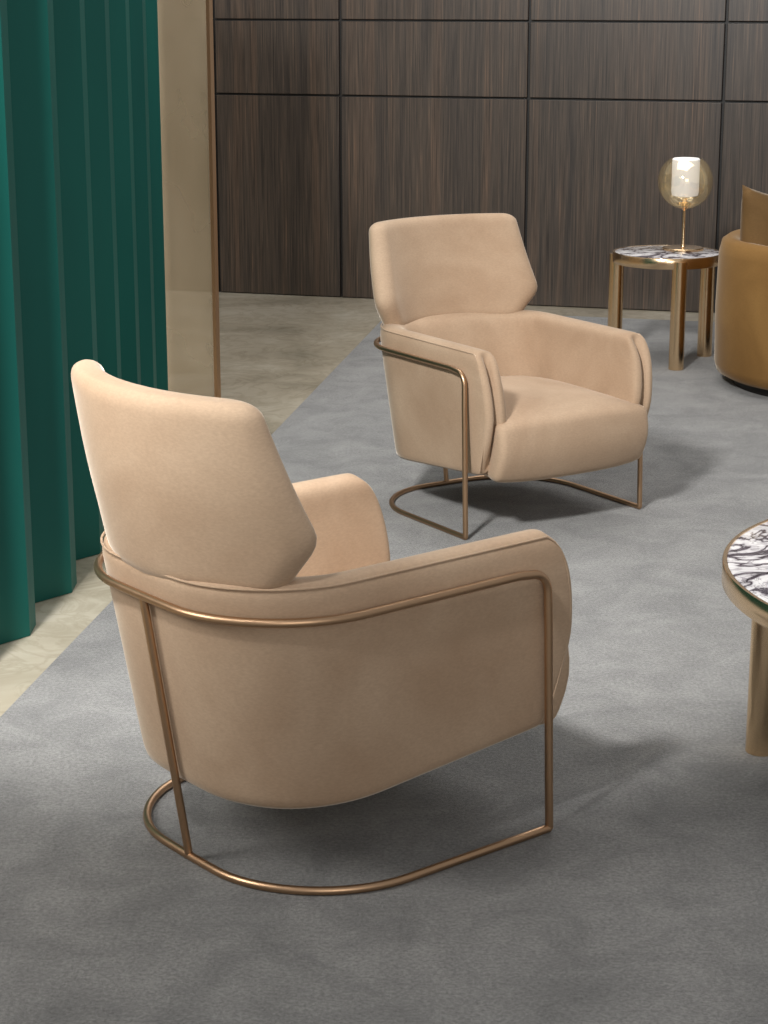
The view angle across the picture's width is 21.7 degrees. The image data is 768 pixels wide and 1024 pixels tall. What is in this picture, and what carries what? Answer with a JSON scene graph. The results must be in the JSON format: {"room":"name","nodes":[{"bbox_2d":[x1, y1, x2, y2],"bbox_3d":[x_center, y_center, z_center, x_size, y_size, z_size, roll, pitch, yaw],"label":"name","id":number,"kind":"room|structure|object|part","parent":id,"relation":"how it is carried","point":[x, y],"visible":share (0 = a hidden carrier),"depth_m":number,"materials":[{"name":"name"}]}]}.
{"room":"lounge","nodes":[
{"label":"lounge","id":0,"kind":"room"},
{"bbox_2d":[0,289,714,716],"bbox_3d":[0.500,0.250,6.275,13.000,0.090,16.000,0,15,0],"label":"floor","id":1,"kind":"structure","parent":0,"point":[276,350],"depth_m":9.89,"materials":[{"name":"concrete"}]},
{"bbox_2d":[0,0,167,643],"bbox_3d":[-1.062,-0.992,6.271,0.319,2.308,3.585,2,15,6],"label":"curtain","id":2,"kind":"object","parent":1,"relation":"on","point":[82,261],"visible":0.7,"depth_m":6.07,"materials":[{"name":"teal fabric"}]},
{"bbox_2d":[206,0,220,397],"bbox_3d":[-0.728,-1.577,8.473,0.020,2.310,0.020,13,20,40],"label":"post","id":3,"kind":"object","parent":1,"relation":"on","point":[209,3],"visible":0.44,"depth_m":8.53,"materials":[{"name":"brown metal"}]},
{"bbox_2d":[0,316,767,1023],"bbox_3d":[1.560,0.105,6.625,6.080,0.010,9.750,0,15,0],"label":"area rug","id":4,"kind":"object","parent":1,"relation":"on","point":[644,900],"visible":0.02,"depth_m":4.38,"materials":[{"name":"grey carpet"}]},
{"bbox_2d":[71,359,571,894],"bbox_3d":[-0.149,0.178,4.308,0.986,1.040,0.770,-12,19,-37],"label":"armchair","id":5,"kind":"object","parent":4,"relation":"on","point":[277,654],"visible":1,"depth_m":4.00,"materials":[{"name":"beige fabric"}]},
{"bbox_3d":[-0.449,0.448,4.128,0.111,0.596,0.018,-12,19,-37],"label":"frame leg","id":6,"kind":"part","parent":5,"relation":"part of","materials":[{"name":"brown metal"}]},
{"bbox_3d":[-0.144,0.271,4.336,0.871,0.503,0.720,-12,19,-37],"label":"arm and shell","id":7,"kind":"part","parent":5,"relation":"part of","materials":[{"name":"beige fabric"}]},
{"bbox_2d":[539,648,569,724],"bbox_3d":[-0.042,0.337,4.439,0.712,0.266,0.629,-12,19,-37],"label":"seat cushion","id":8,"kind":"object","parent":5,"relation":"on","point":[562,684],"depth_m":4.40,"materials":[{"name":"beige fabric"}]},
{"bbox_2d":[369,213,651,539],"bbox_3d":[0.405,-0.503,6.990,0.763,0.977,0.942,-9,18,-31],"label":"armchair","id":9,"kind":"object","parent":4,"relation":"on","point":[482,384],"visible":1,"depth_m":6.93,"materials":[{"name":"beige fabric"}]},
{"bbox_3d":[0.207,-0.388,7.343,0.017,0.560,0.106,-9,18,-31],"label":"frame leg","id":10,"kind":"part","parent":9,"relation":"part of","materials":[{"name":"brown metal"}]},
{"bbox_3d":[0.408,-0.414,7.009,0.712,0.473,0.831,-9,18,-31],"label":"arm and shell","id":11,"kind":"part","parent":9,"relation":"part of","materials":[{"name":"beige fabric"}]},
{"bbox_2d":[481,376,647,482],"bbox_3d":[0.475,-0.305,6.929,0.623,0.250,0.680,-9,18,-31],"label":"seat cushion","id":12,"kind":"object","parent":9,"relation":"on","point":[546,427],"depth_m":6.68,"materials":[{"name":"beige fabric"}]},
{"bbox_2d":[607,245,718,370],"bbox_3d":[1.366,-0.999,9.722,0.537,0.531,0.544,0,15,0],"label":"side table","id":13,"kind":"object","parent":4,"relation":"on","point":[639,256],"visible":0.88,"depth_m":9.59,"materials":[{"name":"metal"}]},
{"bbox_3d":[1.133,-1.010,9.793,0.072,0.515,0.072,0,15,0],"label":"leg","id":14,"kind":"part","parent":13,"relation":"part of","materials":[{"name":"gold metal"}]},
{"bbox_3d":[1.396,-0.931,9.496,0.072,0.515,0.072,0,15,0],"label":"leg","id":15,"kind":"part","parent":13,"relation":"part of","materials":[{"name":"gold metal"}]},
{"bbox_2d":[662,157,703,251],"bbox_3d":[1.455,-1.491,9.682,0.266,0.440,0.266,0,15,0],"label":"table lamp","id":16,"kind":"object","parent":13,"relation":"on","point":[685,170],"visible":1,"depth_m":9.61,"materials":[{"name":"white glass"}]},
{"bbox_3d":[1.455,-1.498,9.680,0.024,0.056,0.024,0,15,0],"label":"stem","id":17,"kind":"part","parent":16,"relation":"part of","materials":[{"name":"gold metal"}]},
{"bbox_3d":[1.586,-1.023,9.843,0.072,0.515,0.072,0,15,0],"label":"leg","id":18,"kind":"part","parent":13,"relation":"part of","materials":[{"name":"gold metal"}]},
{"bbox_2d":[714,185,767,396],"bbox_3d":[2.082,-1.036,9.100,1.126,0.923,1.162,0,15,0],"label":"sofa","id":19,"kind":"object","parent":4,"relation":"on","point":[741,303],"visible":1,"depth_m":8.88,"materials":[{"name":"fabric"}]},
{"bbox_2d":[740,185,767,245],"bbox_3d":[1.780,-1.213,9.032,0.500,0.480,0.200,0,2,-39],"label":"pillow","id":20,"kind":"object","parent":19,"relation":"on","point":[754,204],"depth_m":8.87,"materials":[{"name":"brown fabric"}]},
{"bbox_2d":[722,519,767,756],"bbox_3d":[1.560,0.348,4.873,1.470,0.421,1.470,0,15,0],"label":"coffee table","id":21,"kind":"object","parent":4,"relation":"on","point":[745,557],"visible":1,"depth_m":4.78,"materials":[{"name":"stone"}]},
{"bbox_3d":[0.908,0.383,4.776,0.072,0.404,0.072,0,15,0],"label":"leg","id":22,"kind":"part","parent":21,"relation":"part of","materials":[{"name":"gold metal"}]},
{"bbox_2d":[158,0,767,312],"bbox_3d":[0.253,-2.858,11.342,11.500,3.310,0.173,4,15,15],"label":"wall","id":23,"kind":"structure","parent":0,"point":[726,22],"depth_m":11.26,"materials":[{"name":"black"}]},
{"bbox_2d":[157,0,213,17],"bbox_3d":[-1.413,-3.090,11.655,0.879,0.410,0.041,4,15,15],"label":"panel","id":24,"kind":"object","parent":23,"relation":"attached to","point":[165,8],"visible":0.24,"depth_m":11.61,"materials":[{"name":"brown wood"}]},
{"bbox_2d":[158,20,215,92],"bbox_3d":[-1.413,-2.683,11.764,0.879,0.409,0.041,4,15,15],"label":"panel","id":25,"kind":"object","parent":23,"relation":"attached to","point":[182,44],"visible":0.24,"depth_m":11.68,"materials":[{"name":"brown wood"}]},
{"bbox_2d":[160,94,219,290],"bbox_3d":[-1.413,-1.915,11.968,0.879,1.156,0.041,4,15,15],"label":"panel","id":26,"kind":"object","parent":23,"relation":"attached to","point":[184,117],"visible":0.22,"depth_m":11.88,"materials":[{"name":"brown wood"}]},
{"bbox_2d":[215,21,339,94],"bbox_3d":[-0.614,-2.626,11.550,0.746,0.409,0.040,4,15,15],"label":"panel","id":27,"kind":"object","parent":23,"relation":"attached to","point":[272,57],"visible":1,"depth_m":11.53,"materials":[{"name":"brown wood"}]},
{"bbox_2d":[215,0,339,18],"bbox_3d":[-0.614,-3.033,11.442,0.746,0.410,0.040,4,15,15],"label":"panel","id":28,"kind":"object","parent":23,"relation":"attached to","point":[224,9],"visible":1,"depth_m":11.46,"materials":[{"name":"brown wood"}]},
{"bbox_2d":[217,95,340,296],"bbox_3d":[-0.614,-1.858,11.755,0.746,1.156,0.040,4,15,15],"label":"panel","id":29,"kind":"object","parent":23,"relation":"attached to","point":[279,157],"visible":1,"depth_m":11.73,"materials":[{"name":"brown wood"}]},
{"bbox_2d":[342,96,527,297],"bbox_3d":[0.283,-1.794,11.515,1.083,1.156,0.040,4,15,15],"label":"panel","id":30,"kind":"object","parent":23,"relation":"attached to","point":[403,157],"visible":0.76,"depth_m":11.45,"materials":[{"name":"brown wood"}]},
{"bbox_2d":[341,21,528,96],"bbox_3d":[0.283,-2.562,11.311,1.083,0.409,0.040,4,15,15],"label":"panel","id":31,"kind":"object","parent":23,"relation":"attached to","point":[466,59],"visible":1,"depth_m":11.29,"materials":[{"name":"brown wood"}]},
{"bbox_2d":[341,0,528,19],"bbox_3d":[0.283,-2.969,11.202,1.083,0.410,0.040,4,15,15],"label":"panel","id":32,"kind":"object","parent":23,"relation":"attached to","point":[350,9],"visible":1,"depth_m":11.22,"materials":[{"name":"brown wood"}]},
{"bbox_2d":[527,99,721,311],"bbox_3d":[1.335,-1.719,11.234,1.068,1.156,0.041,4,15,15],"label":"panel","id":33,"kind":"object","parent":23,"relation":"attached to","point":[600,172],"visible":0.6,"depth_m":11.21,"materials":[{"name":"brown wood"}]},
{"bbox_2d":[530,22,724,99],"bbox_3d":[1.335,-2.487,11.030,1.068,0.409,0.041,4,15,15],"label":"panel","id":34,"kind":"object","parent":23,"relation":"attached to","point":[661,61],"visible":1,"depth_m":11.01,"materials":[{"name":"brown wood"}]},
{"bbox_2d":[531,0,725,20],"bbox_3d":[1.335,-2.894,10.921,1.068,0.410,0.041,4,15,15],"label":"panel","id":35,"kind":"object","parent":23,"relation":"attached to","point":[603,10],"visible":1,"depth_m":10.94,"materials":[{"name":"brown wood"}]},
{"bbox_2d":[717,102,767,270],"bbox_3d":[2.382,-1.645,10.954,1.074,1.156,0.041,4,15,15],"label":"panel","id":36,"kind":"object","parent":23,"relation":"attached to","point":[745,127],"visible":0.55,"depth_m":10.97,"materials":[{"name":"brown wood"}]},
{"bbox_2d":[725,23,767,100],"bbox_3d":[2.382,-2.413,10.750,1.074,0.409,0.041,4,15,15],"label":"panel","id":37,"kind":"object","parent":23,"relation":"attached to","point":[746,79],"visible":1,"depth_m":10.84,"materials":[{"name":"brown wood"}]},
{"bbox_2d":[728,0,767,20],"bbox_3d":[2.382,-2.820,10.641,1.074,0.410,0.041,4,15,15],"label":"panel","id":38,"kind":"object","parent":23,"relation":"attached to","point":[739,10],"visible":1,"depth_m":10.77,"materials":[{"name":"brown wood"}]}
]}

